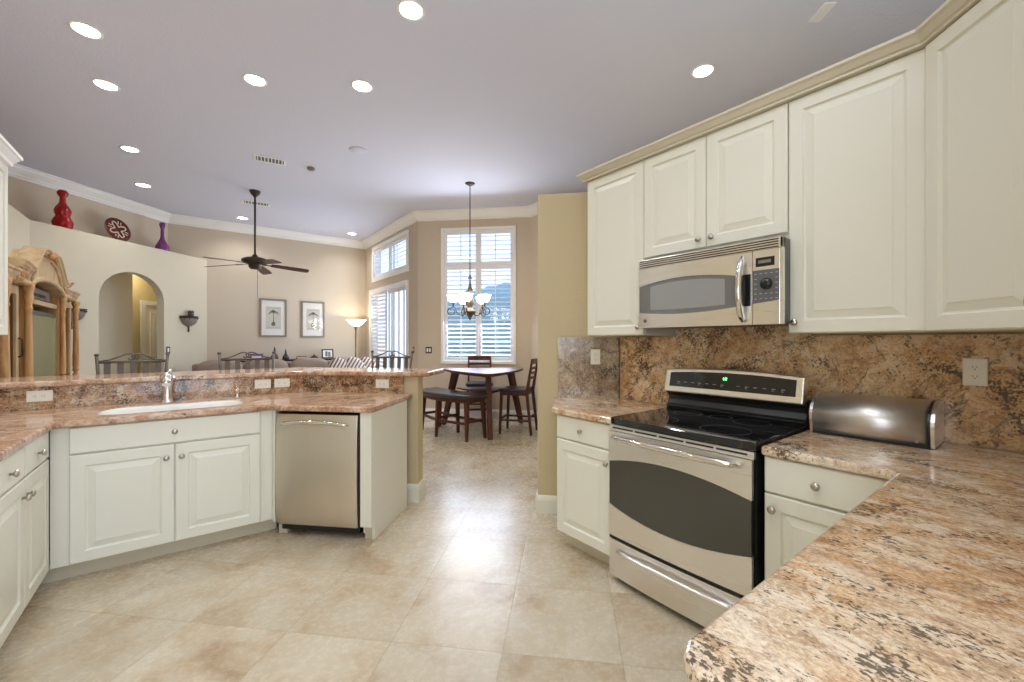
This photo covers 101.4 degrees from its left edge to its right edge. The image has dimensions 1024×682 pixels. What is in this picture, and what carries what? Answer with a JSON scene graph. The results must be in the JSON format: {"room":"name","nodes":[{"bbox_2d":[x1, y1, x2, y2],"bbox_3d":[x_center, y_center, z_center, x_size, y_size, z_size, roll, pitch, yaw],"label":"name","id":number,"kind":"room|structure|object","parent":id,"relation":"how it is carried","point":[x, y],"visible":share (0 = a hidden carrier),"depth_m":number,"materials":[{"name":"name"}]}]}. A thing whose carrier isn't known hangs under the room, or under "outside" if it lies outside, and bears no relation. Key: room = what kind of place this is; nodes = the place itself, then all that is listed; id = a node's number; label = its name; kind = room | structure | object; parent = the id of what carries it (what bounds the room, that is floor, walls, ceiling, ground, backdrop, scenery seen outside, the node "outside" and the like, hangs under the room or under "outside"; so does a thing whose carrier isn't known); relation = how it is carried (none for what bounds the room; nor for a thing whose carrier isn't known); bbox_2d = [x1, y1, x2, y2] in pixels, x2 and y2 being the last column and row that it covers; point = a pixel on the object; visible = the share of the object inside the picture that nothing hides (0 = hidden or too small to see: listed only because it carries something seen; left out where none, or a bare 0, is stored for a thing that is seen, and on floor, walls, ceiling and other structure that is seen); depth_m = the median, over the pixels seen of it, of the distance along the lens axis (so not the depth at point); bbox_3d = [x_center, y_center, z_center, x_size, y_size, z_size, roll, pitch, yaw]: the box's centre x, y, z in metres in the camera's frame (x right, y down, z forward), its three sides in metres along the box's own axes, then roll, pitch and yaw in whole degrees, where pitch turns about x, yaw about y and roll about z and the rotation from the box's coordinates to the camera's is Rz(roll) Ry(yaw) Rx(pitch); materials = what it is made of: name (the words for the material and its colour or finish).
{"room":"kitchen","nodes":[
{"label":"kitchen","id":0,"kind":"room"},
{"bbox_2d":[8,216,29,255],"bbox_3d":[-5.133,-0.035,3.863,0.146,2.780,3.776,0,0,-37],"label":"wall","id":1,"kind":"structure","parent":0,"point":[18,235],"depth_m":5.00,"materials":[{"name":"beige"}]},
{"bbox_2d":[8,176,167,247],"bbox_3d":[-6.708,-1.945,5.517,0.170,0.760,4.774,0,0,8],"label":"wall","id":2,"kind":"structure","parent":0,"point":[35,202],"depth_m":6.33,"materials":[{"name":"beige paint"}]},
{"bbox_2d":[7,163,537,248],"bbox_3d":[-1.081,-2.245,3.435,9.660,0.160,13.170,0,0,-37],"label":"trim","id":3,"kind":"structure","parent":2,"relation":"attached to","point":[18,171],"depth_m":7.45,"materials":[{"name":"white"}]},
{"bbox_2d":[99,272,132,373],"bbox_3d":[-7.039,-0.035,5.883,0.442,2.780,2.952,0,0,8],"label":"wall","id":4,"kind":"structure","parent":0,"point":[116,293],"depth_m":7.06,"materials":[{"name":"beige paint"}]},
{"bbox_2d":[30,231,206,374],"bbox_3d":[-6.116,-0.035,6.744,0.140,2.780,2.679,0,0,8],"label":"wall","id":5,"kind":"structure","parent":0,"point":[179,287],"depth_m":6.99,"materials":[{"name":"beige paint"}]},
{"bbox_2d":[8,204,206,266],"bbox_3d":[-6.424,-1.495,4.955,3.096,0.140,7.858,0,0,-19],"label":"wall ledge","id":6,"kind":"object","parent":5,"relation":"on","point":[31,225],"visible":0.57,"depth_m":6.17,"materials":[{"name":"beige paint"}]},
{"bbox_2d":[51,189,73,228],"bbox_3d":[-6.297,-1.837,5.872,0.220,0.545,0.220,0,0,-37],"label":"glass vase","id":7,"kind":"object","parent":6,"relation":"on","point":[62,212],"visible":0.9,"depth_m":5.83,"materials":[{"name":"red"}]},
{"bbox_2d":[105,218,130,241],"bbox_3d":[-6.209,-1.756,6.616,0.129,0.374,0.380,0,0,8],"label":"decorative plate","id":8,"kind":"object","parent":6,"relation":"on","point":[117,229],"visible":0.95,"depth_m":6.62,"materials":[{"name":"red ceramic"}]},
{"bbox_2d":[155,222,169,250],"bbox_3d":[-6.105,-1.817,7.316,0.200,0.505,0.200,0,0,-37],"label":"glass vase","id":9,"kind":"object","parent":6,"relation":"on","point":[162,244],"visible":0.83,"depth_m":7.28,"materials":[{"name":"purple"}]},
{"bbox_2d":[179,316,198,331],"bbox_3d":[-5.855,-0.307,7.653,0.151,0.293,0.359,0,0,8],"label":"wall sconce","id":10,"kind":"object","parent":5,"relation":"attached to","point":[188,321],"visible":1,"depth_m":7.59,"materials":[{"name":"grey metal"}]},
{"bbox_2d":[133,274,156,372],"bbox_3d":[-7.155,-0.035,7.387,0.120,2.780,3.400,0,0,8],"label":"wall","id":11,"kind":"structure","parent":0,"point":[142,290],"depth_m":7.88,"materials":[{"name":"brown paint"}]},
{"bbox_2d":[140,300,156,372],"bbox_3d":[-6.914,0.295,8.336,0.065,2.120,0.960,0,0,8],"label":"door","id":12,"kind":"structure","parent":11,"relation":"in","point":[148,309],"depth_m":8.01,"materials":[{"name":"beige paint"}]},
{"bbox_2d":[46,377,422,547],"bbox_3d":[-2.230,0.826,3.291,2.960,1.058,0.658,0,0,-23],"label":"wall","id":13,"kind":"structure","parent":0,"point":[413,385],"depth_m":3.54,"materials":[{"name":"beige paint"}]},
{"bbox_2d":[0,375,302,411],"bbox_3d":[-2.626,0.369,3.038,2.035,0.143,0.022,0,0,-37],"label":"backsplash","id":14,"kind":"structure","parent":13,"relation":"attached to","point":[14,399],"depth_m":2.97,"materials":[{"name":"brown stone"}]},
{"bbox_2d":[26,390,52,401],"bbox_3d":[-3.043,0.355,2.699,0.116,0.072,0.009,0,0,-37],"label":"wall outlet","id":15,"kind":"object","parent":14,"relation":"attached to","point":[42,395],"visible":1,"depth_m":2.70,"materials":[{"name":"white"}]},
{"bbox_2d":[255,379,270,388],"bbox_3d":[-2.054,0.355,3.456,0.116,0.074,0.009,0,0,-37],"label":"wall outlet","id":16,"kind":"object","parent":14,"relation":"attached to","point":[266,383],"visible":1,"depth_m":3.46,"materials":[{"name":"white"}]},
{"bbox_2d":[274,378,289,387],"bbox_3d":[-1.943,0.355,3.541,0.116,0.074,0.009,0,0,-37],"label":"wall outlet","id":17,"kind":"object","parent":14,"relation":"attached to","point":[285,382],"visible":1,"depth_m":3.54,"materials":[{"name":"white"}]},
{"bbox_2d":[0,367,443,388],"bbox_3d":[-2.218,0.277,3.453,3.290,0.040,1.101,0,0,-22],"label":"countertop","id":18,"kind":"structure","parent":13,"relation":"on","point":[96,379],"depth_m":3.31,"materials":[{"name":"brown stone"}]},
{"bbox_2d":[303,375,403,392],"bbox_3d":[-1.367,0.369,3.594,0.923,0.143,0.021,0,0,8],"label":"backsplash","id":19,"kind":"structure","parent":13,"relation":"attached to","point":[311,383],"depth_m":3.58,"materials":[{"name":"brown stone"}]},
{"bbox_2d":[376,379,388,387],"bbox_3d":[-1.098,0.361,3.542,0.116,0.072,0.009,0,0,8],"label":"wall outlet","id":20,"kind":"object","parent":19,"relation":"attached to","point":[380,383],"visible":1,"depth_m":3.54,"materials":[{"name":"white"}]},
{"bbox_2d":[407,479,425,502],"bbox_3d":[-1.318,1.280,3.665,1.111,0.150,0.166,0,0,8],"label":"baseboard","id":21,"kind":"structure","parent":13,"relation":"attached to","point":[416,493],"depth_m":3.52,"materials":[{"name":"beige paint"}]},
{"bbox_2d":[168,223,364,362],"bbox_3d":[-4.883,-0.485,8.912,3.758,3.680,0.150,0,0,-37],"label":"wall","id":22,"kind":"structure","parent":0,"point":[335,277],"depth_m":8.78,"materials":[{"name":"beige paint"}]},
{"bbox_2d":[260,298,286,336],"bbox_3d":[-4.971,-0.480,8.732,0.500,0.791,0.030,0,0,-37],"label":"framed picture","id":23,"kind":"object","parent":22,"relation":"attached to","point":[273,312],"visible":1,"depth_m":8.73,"materials":[{"name":"grey metal"}]},
{"bbox_2d":[266,306,280,328],"bbox_3d":[-4.972,-0.480,8.733,0.280,0.471,0.002,0,0,-37],"label":"print","id":24,"kind":"object","parent":23,"relation":"attached to","point":[273,313],"depth_m":8.73,"materials":[{"name":"beige paper"}]},
{"bbox_2d":[301,301,324,337],"bbox_3d":[-4.365,-0.471,9.196,0.477,0.787,0.030,0,0,-37],"label":"framed picture","id":25,"kind":"object","parent":22,"relation":"attached to","point":[312,313],"visible":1,"depth_m":9.19,"materials":[{"name":"grey metal"}]},
{"bbox_2d":[306,309,319,329],"bbox_3d":[-4.366,-0.471,9.197,0.267,0.467,0.002,0,0,-37],"label":"print","id":26,"kind":"object","parent":25,"relation":"attached to","point":[312,315],"depth_m":9.19,"materials":[{"name":"beige paper"}]},
{"bbox_2d":[0,416,704,681],"bbox_3d":[-1.881,1.415,4.101,10.400,0.120,15.600,0,0,-37],"label":"floor","id":27,"kind":"structure","parent":0,"point":[468,582],"depth_m":2.12,"materials":[{"name":"tile"}]},
{"bbox_2d":[0,431,48,647],"bbox_3d":[-2.507,0.919,1.761,0.671,0.872,0.845,0,0,-37],"label":"base cabinet","id":28,"kind":"object","parent":27,"relation":"on","point":[24,475],"visible":0.98,"depth_m":1.92,"materials":[{"name":"beige paint"}]},
{"bbox_2d":[0,246,79,377],"bbox_3d":[-4.811,0.235,4.075,0.595,2.240,2.640,0,0,-37],"label":"armoire","id":29,"kind":"object","parent":27,"relation":"on","point":[30,268],"visible":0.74,"depth_m":3.74,"materials":[{"name":"brown wood"}]},
{"bbox_2d":[32,310,55,376],"bbox_3d":[-4.703,0.159,4.006,0.312,0.899,1.060,0,0,-37],"label":"television","id":30,"kind":"object","parent":29,"relation":"in","point":[44,324],"visible":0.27,"depth_m":4.11,"materials":[{"name":"grey"}]},
{"bbox_2d":[32,299,56,308],"bbox_3d":[-4.770,-0.367,3.955,0.455,0.045,1.140,0,0,-37],"label":"shelf","id":31,"kind":"object","parent":29,"relation":"attached to","point":[37,304],"depth_m":4.24,"materials":[{"name":"brown wood"}]},
{"bbox_2d":[94,353,169,373],"bbox_3d":[-3.138,0.729,3.449,0.490,1.252,0.452,0,0,-37],"label":"bar stool","id":32,"kind":"object","parent":27,"relation":"on","point":[133,362],"visible":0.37,"depth_m":3.60,"materials":[{"name":"grey metal"}]},
{"bbox_2d":[40,411,275,584],"bbox_3d":[-2.271,0.919,2.813,1.166,0.872,0.591,0,0,-37],"label":"base cabinet","id":33,"kind":"object","parent":27,"relation":"on","point":[121,493],"visible":0.97,"depth_m":2.56,"materials":[{"name":"beige paint"}]},
{"bbox_2d":[217,351,275,369],"bbox_3d":[-2.475,0.729,3.956,0.490,1.252,0.452,0,0,-37],"label":"bar stool","id":34,"kind":"object","parent":27,"relation":"on","point":[247,359],"visible":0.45,"depth_m":4.11,"materials":[{"name":"grey metal"}]},
{"bbox_2d":[192,357,359,370],"bbox_3d":[-4.254,0.845,8.040,3.100,1.020,0.900,0,0,-37],"label":"sofa","id":35,"kind":"object","parent":27,"relation":"on","point":[302,362],"visible":0.11,"depth_m":7.93,"materials":[{"name":"brown fabric"}]},
{"bbox_2d":[195,360,243,370],"bbox_3d":[-5.212,0.595,7.489,0.720,0.520,0.250,0,0,-37],"label":"cushion","id":36,"kind":"object","parent":35,"relation":"on","point":[211,364],"depth_m":7.34,"materials":[{"name":"brown fabric"}]},
{"bbox_2d":[250,359,288,368],"bbox_3d":[-4.632,0.595,7.933,0.720,0.520,0.250,0,0,-37],"label":"cushion","id":37,"kind":"object","parent":35,"relation":"on","point":[279,363],"depth_m":7.91,"materials":[{"name":"brown fabric"}]},
{"bbox_2d":[289,358,327,367],"bbox_3d":[-4.053,0.595,8.377,0.720,0.520,0.250,0,0,-37],"label":"cushion","id":38,"kind":"object","parent":35,"relation":"on","point":[302,362],"depth_m":8.28,"materials":[{"name":"brown fabric"}]},
{"bbox_2d":[327,357,346,367],"bbox_3d":[-3.462,0.555,8.420,0.475,0.454,0.185,0,0,-32],"label":"throw pillow","id":39,"kind":"object","parent":35,"relation":"on","point":[336,362],"visible":0.46,"depth_m":8.37,"materials":[{"name":"fabric"}]},
{"bbox_2d":[346,357,364,367],"bbox_3d":[-3.221,0.555,8.566,0.475,0.454,0.185,0,0,-24],"label":"throw pillow","id":40,"kind":"object","parent":35,"relation":"on","point":[352,362],"visible":0.52,"depth_m":8.53,"materials":[{"name":"fabric"}]},
{"bbox_2d":[360,357,379,367],"bbox_3d":[-2.997,0.555,8.701,0.475,0.454,0.185,0,0,-16],"label":"throw pillow","id":41,"kind":"object","parent":35,"relation":"on","point":[367,361],"visible":0.33,"depth_m":8.67,"materials":[{"name":"fabric"}]},
{"bbox_2d":[272,411,289,532],"bbox_3d":[-1.630,0.919,2.962,0.109,0.872,0.069,0,0,-40],"label":"filler panel","id":42,"kind":"object","parent":27,"relation":"on","point":[274,413],"visible":0.55,"depth_m":2.91,"materials":[{"name":"beige paint"}]},
{"bbox_2d":[275,411,363,533],"bbox_3d":[-1.299,0.927,3.123,0.612,0.855,0.650,0,0,8],"label":"dishwasher","id":43,"kind":"object","parent":27,"relation":"on","point":[317,454],"visible":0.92,"depth_m":2.85,"materials":[{"name":"silver metal"}]},
{"bbox_2d":[347,319,365,357],"bbox_3d":[-3.469,0.443,9.334,0.440,1.825,0.440,0,0,-37],"label":"floor lamp","id":44,"kind":"object","parent":27,"relation":"on","point":[356,323],"visible":0.59,"depth_m":9.28,"materials":[{"name":"beige metal"}]},
{"bbox_2d":[360,400,406,538],"bbox_3d":[-0.942,0.919,3.131,0.080,0.872,0.631,0,0,8],"label":"end panel","id":45,"kind":"object","parent":27,"relation":"on","point":[383,432],"visible":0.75,"depth_m":2.98,"materials":[{"name":"beige paint"}]},
{"bbox_2d":[371,350,413,367],"bbox_3d":[-1.343,0.729,4.392,0.490,1.252,0.452,0,0,8],"label":"bar stool","id":46,"kind":"object","parent":27,"relation":"on","point":[391,356],"visible":0.32,"depth_m":4.59,"materials":[{"name":"grey metal"}]},
{"bbox_2d":[423,387,487,441],"bbox_3d":[-0.924,1.042,6.081,0.494,0.625,1.232,0,0,-45],"label":"bench","id":47,"kind":"object","parent":27,"relation":"on","point":[439,394],"visible":0.89,"depth_m":5.85,"materials":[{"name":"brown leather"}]},
{"bbox_2d":[465,356,492,410],"bbox_3d":[-0.553,0.807,7.119,0.458,1.095,0.519,0,0,-4],"label":"dining chair","id":48,"kind":"object","parent":27,"relation":"on","point":[469,383],"visible":0.59,"depth_m":7.31,"materials":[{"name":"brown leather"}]},
{"bbox_2d":[441,368,522,439],"bbox_3d":[-0.304,0.897,6.549,1.310,0.915,1.488,0,0,-37],"label":"dining table","id":49,"kind":"object","parent":27,"relation":"on","point":[487,373],"visible":0.84,"depth_m":6.28,"materials":[{"name":"brown wood"}]},
{"bbox_2d":[457,387,501,393],"bbox_3d":[-0.357,0.744,6.481,0.707,0.022,0.895,0,0,-37],"label":"shelf","id":50,"kind":"object","parent":49,"relation":"attached to","point":[472,389],"depth_m":6.33,"materials":[{"name":"brown wood"}]},
{"bbox_2d":[499,358,537,435],"bbox_3d":[0.105,0.807,6.250,0.519,1.095,0.458,0,0,16],"label":"dining chair","id":51,"kind":"object","parent":27,"relation":"on","point":[526,390],"visible":0.95,"depth_m":6.11,"materials":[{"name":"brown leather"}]},
{"bbox_2d":[557,414,609,564],"bbox_3d":[0.696,0.919,2.792,0.711,0.872,0.472,0,0,-37],"label":"base cabinet","id":52,"kind":"object","parent":27,"relation":"on","point":[583,460],"visible":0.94,"depth_m":2.59,"materials":[{"name":"beige paint"}]},
{"bbox_2d":[552,397,666,423],"bbox_3d":[0.588,0.461,2.952,0.713,0.040,0.860,0,0,-37],"label":"countertop","id":53,"kind":"structure","parent":52,"relation":"on","point":[601,410],"depth_m":2.78,"materials":[{"name":"beige stone"}]},
{"bbox_2d":[609,368,811,626],"bbox_3d":[1.039,0.760,2.266,0.815,1.190,0.777,0,0,-37],"label":"range","id":54,"kind":"object","parent":27,"relation":"on","point":[687,491],"visible":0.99,"depth_m":2.07,"materials":[{"name":"silver metal"}]},
{"bbox_2d":[618,431,765,587],"bbox_3d":[1.083,0.902,2.299,0.695,0.845,0.769,0,0,-37],"label":"oven","id":55,"kind":"object","parent":54,"relation":"in","point":[758,503],"depth_m":1.79,"materials":[{"name":"silver metal"}]},
{"bbox_2d":[611,407,804,450],"bbox_3d":[1.012,0.450,2.246,0.590,0.038,0.777,0,0,-37],"label":"cooktop","id":56,"kind":"object","parent":54,"relation":"in","point":[721,430],"depth_m":2.14,"materials":[{"name":"black glass"}]},
{"bbox_2d":[765,456,887,578],"bbox_3d":[1.445,0.919,1.813,0.711,0.872,0.402,0,0,-37],"label":"base cabinet","id":57,"kind":"object","parent":27,"relation":"on","point":[803,501],"visible":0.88,"depth_m":1.67,"materials":[{"name":"beige paint"}]},
{"bbox_3d":[1.010,0.919,0.786,1.320,0.872,0.681,0,0,-37],"label":"base cabinet","id":58,"kind":"object","parent":27,"relation":"on","visible":0},
{"bbox_2d":[684,430,1023,681],"bbox_3d":[1.131,0.461,1.123,2.076,0.040,1.124,0,0,-37],"label":"countertop","id":59,"kind":"structure","parent":58,"relation":"on","point":[922,580],"depth_m":0.75,"materials":[{"name":"beige stone"}]},
{"bbox_2d":[809,391,943,449],"bbox_3d":[1.659,0.347,1.925,0.250,0.192,0.430,0,0,-37],"label":"bread box","id":60,"kind":"object","parent":59,"relation":"on","point":[909,422],"visible":1,"depth_m":1.83,"materials":[{"name":"silver metal"}]},
{"bbox_2d":[365,222,417,367],"bbox_3d":[-2.525,-0.485,8.800,0.150,3.680,2.897,0,0,-37],"label":"wall","id":61,"kind":"structure","parent":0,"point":[411,275],"depth_m":7.87,"materials":[{"name":"beige"}]},
{"bbox_2d":[372,290,386,366],"bbox_3d":[-2.939,0.125,9.230,0.066,2.400,0.890,0,0,-37],"label":"plantation shutter","id":62,"kind":"object","parent":61,"relation":"attached to","point":[377,294],"visible":0.55,"depth_m":9.20,"materials":[{"name":"white wood"}]},
{"bbox_2d":[375,244,389,277],"bbox_3d":[-2.812,-1.712,9.072,0.074,0.621,0.906,0,0,-37],"label":"plantation shutter","id":63,"kind":"object","parent":61,"relation":"attached to","point":[388,245],"visible":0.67,"depth_m":9.05,"materials":[{"name":"white"}]},
{"bbox_2d":[369,280,408,367],"bbox_3d":[-2.557,0.127,8.817,0.180,2.575,2.170,0,0,-37],"label":"door","id":64,"kind":"structure","parent":61,"relation":"attached to","point":[405,282],"depth_m":8.66,"materials":[{"name":"white wood"}]},
{"bbox_2d":[372,229,408,282],"bbox_3d":[-2.498,-1.712,8.740,0.180,0.785,1.975,0,0,-37],"label":"window","id":65,"kind":"structure","parent":61,"relation":"attached to","point":[405,233],"depth_m":8.74,"materials":[{"name":"white wood"}]},
{"bbox_2d":[390,236,405,272],"bbox_3d":[-2.259,-1.712,8.349,0.074,0.621,0.906,0,0,-37],"label":"plantation shutter","id":66,"kind":"object","parent":61,"relation":"attached to","point":[402,239],"visible":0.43,"depth_m":8.38,"materials":[{"name":"white"}]},
{"bbox_2d":[0,0,946,240],"bbox_3d":[-1.881,-2.385,4.101,10.400,0.120,15.600,0,0,-37],"label":"ceiling","id":67,"kind":"structure","parent":0,"point":[516,100],"depth_m":3.80,"materials":[{"name":"white paint"}]},
{"bbox_2d":[67,20,103,39],"bbox_3d":[-3.184,-2.321,3.132,0.194,0.007,0.194,0,0,-37],"label":"recessed light","id":68,"kind":"object","parent":67,"relation":"in","point":[84,29],"visible":1,"depth_m":3.13,"materials":[{"name":"white"}]},
{"bbox_2d":[91,78,120,91],"bbox_3d":[-3.687,-2.321,3.805,0.194,0.007,0.194,0,0,-37],"label":"recessed light","id":69,"kind":"object","parent":67,"relation":"in","point":[104,84],"visible":1,"depth_m":3.80,"materials":[{"name":"white"}]},
{"bbox_2d":[242,73,266,86],"bbox_3d":[-2.289,-2.321,3.732,0.194,0.007,0.194,0,0,-37],"label":"recessed light","id":70,"kind":"object","parent":67,"relation":"in","point":[250,78],"visible":1,"depth_m":3.73,"materials":[{"name":"white"}]},
{"bbox_2d":[204,189,308,296],"bbox_3d":[-3.939,-1.500,6.518,1.418,1.650,1.472,0,0,-37],"label":"ceiling fan","id":71,"kind":"object","parent":67,"relation":"hanging from","point":[254,262],"visible":1,"depth_m":6.47,"materials":[{"name":"brown metal"}]},
{"bbox_2d":[253,154,285,165],"bbox_3d":[-3.108,-2.321,5.382,0.360,0.008,0.200,0,0,-29],"label":"ceiling vent","id":72,"kind":"object","parent":67,"relation":"in","point":[260,158],"visible":1,"depth_m":5.38,"materials":[{"name":"white"}]},
{"bbox_2d":[351,79,372,92],"bbox_3d":[-1.367,-2.321,3.821,0.194,0.007,0.194,0,0,-37],"label":"recessed light","id":73,"kind":"object","parent":67,"relation":"in","point":[359,85],"visible":1,"depth_m":3.82,"materials":[{"name":"white"}]},
{"bbox_2d":[397,0,424,20],"bbox_3d":[-0.709,-2.321,2.943,0.194,0.007,0.194,0,0,-37],"label":"recessed light","id":74,"kind":"object","parent":67,"relation":"in","point":[412,10],"visible":1,"depth_m":2.94,"materials":[{"name":"white"}]},
{"bbox_2d":[447,182,490,319],"bbox_3d":[-0.620,-1.315,6.202,0.655,2.020,0.652,0,0,-37],"label":"chandelier","id":75,"kind":"object","parent":67,"relation":"hanging from","point":[466,299],"visible":1,"depth_m":6.14,"materials":[{"name":"white glass"}]},
{"bbox_2d":[691,64,714,77],"bbox_3d":[1.644,-2.321,3.608,0.194,0.007,0.194,0,0,-37],"label":"recessed light","id":76,"kind":"object","parent":67,"relation":"in","point":[704,70],"visible":1,"depth_m":3.60,"materials":[{"name":"white"}]},
{"bbox_2d":[808,2,836,21],"bbox_3d":[2.191,-2.321,2.961,0.080,0.008,0.170,0,0,3],"label":"ceiling vent","id":77,"kind":"object","parent":67,"relation":"in","point":[826,7],"visible":1,"depth_m":2.95,"materials":[{"name":"white"}]},
{"bbox_2d":[418,217,530,409],"bbox_3d":[-0.672,-0.485,7.540,2.065,3.680,0.150,0,0,8],"label":"wall","id":78,"kind":"structure","parent":0,"point":[429,232],"depth_m":7.52,"materials":[{"name":"beige paint"}]},
{"bbox_2d":[441,225,515,363],"bbox_3d":[-0.591,-0.808,7.515,1.357,2.433,0.180,0,0,8],"label":"window","id":79,"kind":"structure","parent":78,"relation":"in","point":[513,227],"depth_m":7.42,"materials":[{"name":"white wood"}]},
{"bbox_2d":[444,265,478,360],"bbox_3d":[-0.908,-0.495,7.508,0.622,1.700,0.074,0,0,8],"label":"plantation shutter","id":80,"kind":"object","parent":79,"relation":"attached to","point":[446,268],"visible":0.88,"depth_m":7.50,"materials":[{"name":"white wood"}]},
{"bbox_2d":[444,230,478,265],"bbox_3d":[-0.908,-1.661,7.508,0.622,0.623,0.074,0,0,8],"label":"plantation shutter","id":81,"kind":"object","parent":79,"relation":"attached to","point":[476,232],"visible":1,"depth_m":7.50,"materials":[{"name":"white wood"}]},
{"bbox_2d":[479,265,512,360],"bbox_3d":[-0.287,-0.495,7.426,0.622,1.700,0.074,0,0,8],"label":"plantation shutter","id":82,"kind":"object","parent":79,"relation":"attached to","point":[481,267],"visible":0.91,"depth_m":7.41,"materials":[{"name":"white wood"}]},
{"bbox_2d":[479,229,512,264],"bbox_3d":[-0.287,-1.661,7.426,0.622,0.623,0.074,0,0,8],"label":"plantation shutter","id":83,"kind":"object","parent":79,"relation":"attached to","point":[499,231],"visible":1,"depth_m":7.42,"materials":[{"name":"white wood"}]},
{"bbox_2d":[425,408,537,419],"bbox_3d":[-0.773,1.285,7.481,2.560,0.140,0.282,0,0,15],"label":"baseboard","id":84,"kind":"structure","parent":78,"relation":"attached to","point":[495,413],"depth_m":7.42,"materials":[{"name":"white"}]},
{"bbox_2d":[531,215,537,411],"bbox_3d":[3.604,-0.485,4.279,1.473,3.680,8.813,0,0,-37],"label":"wall","id":85,"kind":"structure","parent":0,"point":[534,220],"depth_m":7.26,"materials":[{"name":"beige paint"}]},
{"bbox_2d":[538,192,1023,495],"bbox_3d":[1.199,0.098,3.909,5.458,2.515,5.750,0,0,-37],"label":"wall","id":86,"kind":"structure","parent":0,"point":[563,217],"depth_m":3.29,"materials":[{"name":"beige paint"}]},
{"bbox_2d":[537,495,556,513],"bbox_3d":[0.429,1.285,3.272,0.462,0.140,0.018,0,0,8],"label":"baseboard","id":87,"kind":"structure","parent":86,"relation":"attached to","point":[546,504],"depth_m":3.29,"materials":[{"name":"beige paint"}]},
{"bbox_2d":[558,337,619,398],"bbox_3d":[0.595,0.206,3.248,0.475,0.468,0.020,0,0,8],"label":"backsplash","id":88,"kind":"structure","parent":86,"relation":"attached to","point":[577,377],"depth_m":3.24,"materials":[{"name":"brown stone"}]},
{"bbox_2d":[591,349,599,363],"bbox_3d":[0.643,0.122,3.226,0.072,0.116,0.009,0,0,8],"label":"wall outlet","id":89,"kind":"object","parent":88,"relation":"attached to","point":[595,353],"visible":1,"depth_m":3.22,"materials":[{"name":"white"}]},
{"bbox_2d":[588,160,674,335],"bbox_3d":[0.819,-0.591,2.940,0.395,1.108,0.476,0,0,-37],"label":"upper cabinet","id":90,"kind":"object","parent":86,"relation":"attached to","point":[615,199],"visible":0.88,"depth_m":2.82,"materials":[{"name":"beige paint"}]},
{"bbox_2d":[576,0,980,183],"bbox_3d":[1.094,-1.175,1.952,0.992,0.055,2.599,0,0,-7],"label":"crown molding","id":91,"kind":"structure","parent":90,"relation":"on","point":[949,12],"depth_m":1.91,"materials":[{"name":"beige wood"}]},
{"bbox_2d":[644,103,788,259],"bbox_3d":[1.210,-0.818,2.430,0.395,0.655,0.806,0,0,-37],"label":"upper cabinet","id":92,"kind":"object","parent":86,"relation":"attached to","point":[727,186],"visible":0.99,"depth_m":2.26,"materials":[{"name":"beige paint"}]},
{"bbox_2d":[639,236,789,328],"bbox_3d":[1.168,-0.283,2.369,0.534,0.408,0.790,0,0,-37],"label":"microwave","id":93,"kind":"object","parent":92,"relation":"attached to","point":[747,284],"visible":0.97,"depth_m":2.17,"materials":[{"name":"grey metal"}]},
{"bbox_2d":[621,326,1023,451],"bbox_3d":[1.567,0.168,2.278,0.020,0.546,2.383,0,0,-37],"label":"backsplash","id":94,"kind":"structure","parent":86,"relation":"attached to","point":[928,367],"depth_m":2.02,"materials":[{"name":"brown stone"}]},
{"bbox_2d":[963,358,987,386],"bbox_3d":[1.944,0.131,1.760,0.009,0.116,0.072,0,0,-37],"label":"wall outlet","id":95,"kind":"object","parent":94,"relation":"attached to","point":[975,370],"visible":1,"depth_m":1.76,"materials":[{"name":"white plastic"}]},
{"bbox_2d":[789,48,942,333],"bbox_3d":[1.601,-0.591,1.919,0.395,1.108,0.479,0,0,-37],"label":"upper cabinet","id":96,"kind":"object","parent":86,"relation":"attached to","point":[857,143],"visible":0.95,"depth_m":1.79,"materials":[{"name":"beige paint"}]},
{"bbox_2d":[925,0,1023,331],"bbox_3d":[1.826,-0.591,1.371,0.681,1.108,0.674,0,0,-40],"label":"upper cabinet","id":97,"kind":"object","parent":86,"relation":"attached to","point":[974,69],"visible":1,"depth_m":1.42,"materials":[{"name":"beige paint"}]},
{"bbox_3d":[-1.360,-0.485,-0.412,0.140,3.680,7.600,0,0,-37],"label":"wall","id":98,"kind":"structure","parent":0,"visible":0},
{"bbox_2d":[0,134,22,334],"bbox_3d":[-3.194,-0.641,2.388,0.350,1.208,0.915,0,0,-37],"label":"upper cabinet","id":99,"kind":"object","parent":98,"relation":"attached to","point":[9,156],"visible":1,"depth_m":2.73,"materials":[{"name":"beige paint"}]},
{"label":"outside","id":100,"kind":"structure","parent":0,"visible":0},
{"bbox_3d":[0.240,1.415,14.038,10.550,0.080,10.000,0,0,-37],"label":"patio","id":101,"kind":"object","parent":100,"visible":0},
{"bbox_2d":[447,282,509,356],"bbox_3d":[-0.039,0.195,12.066,5.639,3.751,1.748,0,0,8],"label":"hedge","id":102,"kind":"object","parent":101,"relation":"on","point":[497,286],"visible":0.08,"depth_m":11.51,"materials":[{"name":"teal plant"}]},
{"bbox_3d":[-1.976,0.919,1.068,0.671,0.872,0.898,0,0,-37],"label":"base cabinet","id":103,"kind":"object","parent":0,"visible":0},
{"bbox_2d":[0,392,411,461],"bbox_3d":[-1.614,0.461,2.291,2.733,0.040,2.440,0,0,-37],"label":"countertop","id":104,"kind":"structure","parent":103,"relation":"on","point":[18,429],"depth_m":2.74,"materials":[{"name":"brown stone"}]},
{"bbox_2d":[159,367,175,402],"bbox_3d":[-2.423,0.316,2.943,0.090,0.251,0.280,0,0,-37],"label":"faucet","id":105,"kind":"object","parent":104,"relation":"on","point":[167,379],"visible":1,"depth_m":2.98,"materials":[{"name":"silver metal"}]},
{"bbox_2d":[97,400,241,414],"bbox_3d":[-2.272,0.540,2.836,0.756,0.189,0.351,0,0,-37],"label":"sink","id":106,"kind":"object","parent":104,"relation":"in","point":[230,402],"visible":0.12,"depth_m":2.94,"materials":[{"name":"white ceramic"}]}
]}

